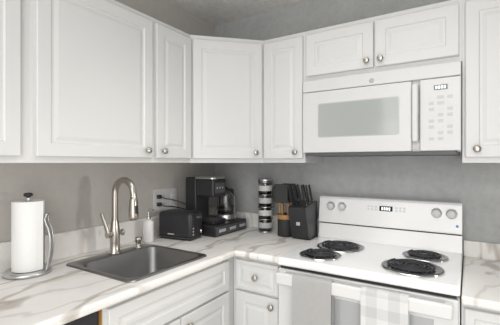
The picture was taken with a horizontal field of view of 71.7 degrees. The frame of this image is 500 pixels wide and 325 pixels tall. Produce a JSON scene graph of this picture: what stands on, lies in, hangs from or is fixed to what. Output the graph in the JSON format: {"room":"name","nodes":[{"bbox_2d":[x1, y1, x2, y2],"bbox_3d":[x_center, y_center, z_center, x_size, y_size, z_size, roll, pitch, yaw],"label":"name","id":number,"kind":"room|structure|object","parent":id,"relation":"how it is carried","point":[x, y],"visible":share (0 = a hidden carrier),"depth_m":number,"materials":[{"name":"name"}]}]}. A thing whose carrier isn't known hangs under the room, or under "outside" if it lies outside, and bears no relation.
{"room":"kitchen","nodes":[
{"label":"kitchen","id":0,"kind":"room"},
{"bbox_2d":[0,0,214,242],"bbox_3d":[-1.524,0.154,0.845,0.120,2.440,4.720,0,0,32],"label":"wall","id":1,"kind":"structure","parent":0,"point":[75,195],"depth_m":1.85,"materials":[{"name":"grey paint"}]},
{"bbox_2d":[0,0,28,162],"bbox_3d":[-1.113,-0.372,1.051,0.351,0.748,0.707,0,0,32],"label":"upper cabinet","id":2,"kind":"object","parent":1,"relation":"attached to","point":[14,14],"visible":1,"depth_m":1.22,"materials":[{"name":"white paint"}]},
{"bbox_2d":[29,0,152,162],"bbox_3d":[-0.767,-0.372,1.598,0.351,0.748,0.588,0,0,32],"label":"upper cabinet","id":3,"kind":"object","parent":1,"relation":"attached to","point":[90,61],"visible":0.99,"depth_m":1.46,"materials":[{"name":"white paint"}]},
{"bbox_2d":[153,187,185,212],"bbox_3d":[-0.537,0.241,2.239,0.058,0.155,0.281,0,0,32],"label":"outlet","id":4,"kind":"object","parent":1,"relation":"attached to","point":[166,198],"visible":0.94,"depth_m":2.19,"materials":[{"name":"white plastic"}]},
{"bbox_2d":[152,18,190,162],"bbox_3d":[-0.533,-0.372,1.968,0.351,0.748,0.287,0,0,32],"label":"upper cabinet","id":5,"kind":"object","parent":1,"relation":"attached to","point":[171,46],"visible":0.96,"depth_m":1.86,"materials":[{"name":"white paint"}]},
{"bbox_2d":[134,236,141,247],"bbox_3d":[-0.601,0.428,1.861,0.042,0.057,0.042,0,0,32],"label":"cap","id":6,"kind":"object","parent":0,"point":[138,239],"depth_m":1.85,"materials":[{"name":"silver metal"}]},
{"bbox_2d":[167,0,310,25],"bbox_3d":[0.251,-1.106,-0.277,4.320,0.080,4.720,0,0,32],"label":"ceiling","id":7,"kind":"structure","parent":0,"point":[214,12],"depth_m":2.38,"materials":[{"name":"grey paint"}]},
{"bbox_2d":[215,0,499,275],"bbox_3d":[1.531,0.154,1.635,4.200,2.440,0.120,0,0,32],"label":"wall","id":8,"kind":"structure","parent":0,"point":[426,178],"depth_m":2.10,"materials":[{"name":"grey paint"}]},
{"bbox_2d":[190,35,263,162],"bbox_3d":[-0.179,-0.372,2.277,0.619,0.748,0.618,0,0,32],"label":"upper cabinet","id":9,"kind":"object","parent":8,"relation":"attached to","point":[227,74],"visible":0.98,"depth_m":2.05,"materials":[{"name":"white paint"}]},
{"bbox_2d":[264,32,323,162],"bbox_3d":[0.267,-0.372,2.153,0.275,0.748,0.351,0,0,32],"label":"upper cabinet","id":10,"kind":"object","parent":8,"relation":"attached to","point":[284,57],"visible":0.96,"depth_m":2.02,"materials":[{"name":"white paint"}]},
{"bbox_2d":[305,0,461,80],"bbox_3d":[0.706,-0.602,1.876,0.762,0.288,0.351,0,0,32],"label":"upper cabinet","id":11,"kind":"object","parent":8,"relation":"attached to","point":[428,34],"visible":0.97,"depth_m":1.72,"materials":[{"name":"white paint"}]},
{"bbox_2d":[303,61,461,156],"bbox_3d":[0.699,-0.244,1.865,0.756,0.416,0.375,0,0,32],"label":"microwave","id":12,"kind":"object","parent":11,"relation":"attached to","point":[411,111],"visible":1,"depth_m":1.70,"materials":[{"name":"white plastic"}]},
{"bbox_2d":[462,0,499,162],"bbox_3d":[1.300,-0.372,1.500,0.645,0.748,0.351,0,0,32],"label":"upper cabinet","id":13,"kind":"object","parent":8,"relation":"attached to","point":[480,18],"visible":1,"depth_m":1.51,"materials":[{"name":"white paint"}]},
{"bbox_3d":[0.251,1.404,-0.277,4.320,0.060,4.720,0,0,32],"label":"floor","id":14,"kind":"structure","parent":0,"visible":0},
{"bbox_2d":[64,311,97,324],"bbox_3d":[-0.905,0.943,1.096,0.619,0.862,0.595,0,0,32],"label":"dishwasher","id":15,"kind":"object","parent":14,"relation":"on","point":[91,319],"visible":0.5,"depth_m":1.17,"materials":[{"name":"grey plastic"}]},
{"bbox_2d":[98,309,101,324],"bbox_3d":[-1.002,0.937,0.979,0.614,0.874,0.904,0,0,32],"label":"base cabinet","id":16,"kind":"object","parent":14,"relation":"on","point":[99,311],"visible":0.02,"depth_m":1.21,"materials":[{"name":"brown wood"}]},
{"bbox_2d":[102,257,233,324],"bbox_3d":[-0.376,0.937,1.942,0.642,0.874,1.391,0,0,32],"label":"base cabinet","id":17,"kind":"object","parent":14,"relation":"on","point":[205,296],"visible":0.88,"depth_m":1.54,"materials":[{"name":"white paint"}]},
{"bbox_2d":[234,256,279,324],"bbox_3d":[0.181,0.937,2.034,0.290,0.874,0.642,0,0,32],"label":"base cabinet","id":18,"kind":"object","parent":14,"relation":"on","point":[256,289],"visible":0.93,"depth_m":1.79,"materials":[{"name":"white paint"}]},
{"bbox_2d":[276,195,462,324],"bbox_3d":[0.603,0.791,1.713,0.759,1.166,0.680,0,0,32],"label":"stove","id":19,"kind":"object","parent":14,"relation":"on","point":[413,248],"visible":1,"depth_m":1.66,"materials":[{"name":"white metal"}]},
{"bbox_2d":[292,273,333,324],"bbox_3d":[0.274,0.761,1.528,0.182,0.506,0.044,0,0,32],"label":"hanging towel","id":20,"kind":"object","parent":19,"relation":"hanging from","point":[312,299],"visible":0.97,"depth_m":1.51,"materials":[{"name":"grey fabric"}]},
{"bbox_2d":[360,286,409,324],"bbox_3d":[0.531,0.741,1.366,0.177,0.466,0.044,0,0,32],"label":"hanging towel","id":21,"kind":"object","parent":19,"relation":"hanging from","point":[378,306],"visible":1,"depth_m":1.35,"materials":[{"name":"white fabric"}]},
{"bbox_2d":[461,302,499,324],"bbox_3d":[1.217,0.949,1.367,0.643,0.850,0.662,0,0,32],"label":"base cabinet","id":22,"kind":"object","parent":14,"relation":"on","point":[470,315],"visible":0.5,"depth_m":1.26,"materials":[{"name":"white paint"}]},
{"bbox_2d":[0,206,499,324],"bbox_3d":[0.082,0.430,1.118,2.297,0.183,2.297,0,0,32],"label":"countertop","id":23,"kind":"structure","parent":22,"relation":"on","point":[65,294],"depth_m":1.48,"materials":[{"name":"stone"}]},
{"bbox_2d":[3,193,53,279],"bbox_3d":[-0.930,0.294,1.452,0.176,0.337,0.176,0,0,32],"label":"paper towel holder","id":24,"kind":"object","parent":23,"relation":"on","point":[29,219],"visible":1,"depth_m":1.41,"materials":[{"name":"white paper"}]},
{"bbox_2d":[100,177,138,254],"bbox_3d":[-0.631,0.264,1.700,0.198,0.385,0.117,0,0,32],"label":"faucet","id":25,"kind":"object","parent":23,"relation":"on","point":[114,233],"visible":1,"depth_m":1.72,"materials":[{"name":"silver metal"}]},
{"bbox_2d":[66,244,206,282],"bbox_3d":[-0.524,0.561,1.645,0.460,0.208,0.476,0,0,32],"label":"sink","id":26,"kind":"object","parent":23,"relation":"in","point":[132,264],"visible":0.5,"depth_m":1.76,"materials":[{"name":"silver metal"}]},
{"bbox_2d":[143,208,153,242],"bbox_3d":[-0.593,0.365,2.025,0.062,0.197,0.062,0,0,-13],"label":"soap dispenser","id":27,"kind":"object","parent":23,"relation":"on","point":[148,224],"visible":1,"depth_m":2.00,"materials":[{"name":"white plastic"}]},
{"bbox_2d":[158,209,203,240],"bbox_3d":[-0.419,0.380,2.134,0.261,0.166,0.142,0,0,24],"label":"toaster","id":28,"kind":"object","parent":23,"relation":"on","point":[178,224],"visible":1,"depth_m":2.08,"materials":[{"name":"grey plastic"}]},
{"bbox_2d":[186,176,245,236],"bbox_3d":[-0.250,0.276,2.363,0.332,0.374,0.352,0,0,32],"label":"coffee maker","id":29,"kind":"object","parent":23,"relation":"on","point":[199,189],"visible":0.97,"depth_m":2.26,"materials":[{"name":"grey plastic"}]},
{"bbox_2d":[258,178,272,232],"bbox_3d":[0.103,0.284,2.319,0.098,0.359,0.098,0,0,32],"label":"spice rack","id":30,"kind":"object","parent":23,"relation":"on","point":[265,218],"visible":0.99,"depth_m":2.28,"materials":[{"name":"silver metal"}]},
{"bbox_2d":[272,183,298,236],"bbox_3d":[0.224,0.299,2.196,0.166,0.328,0.112,0,0,32],"label":"utensil holder","id":31,"kind":"object","parent":23,"relation":"on","point":[280,192],"visible":0.77,"depth_m":2.16,"materials":[{"name":"grey"}]},
{"bbox_2d":[288,184,317,239],"bbox_3d":[0.317,0.298,2.100,0.112,0.331,0.215,0,0,32],"label":"knife block","id":32,"kind":"object","parent":23,"relation":"on","point":[302,213],"visible":1,"depth_m":2.06,"materials":[{"name":"grey plastic"}]}
]}

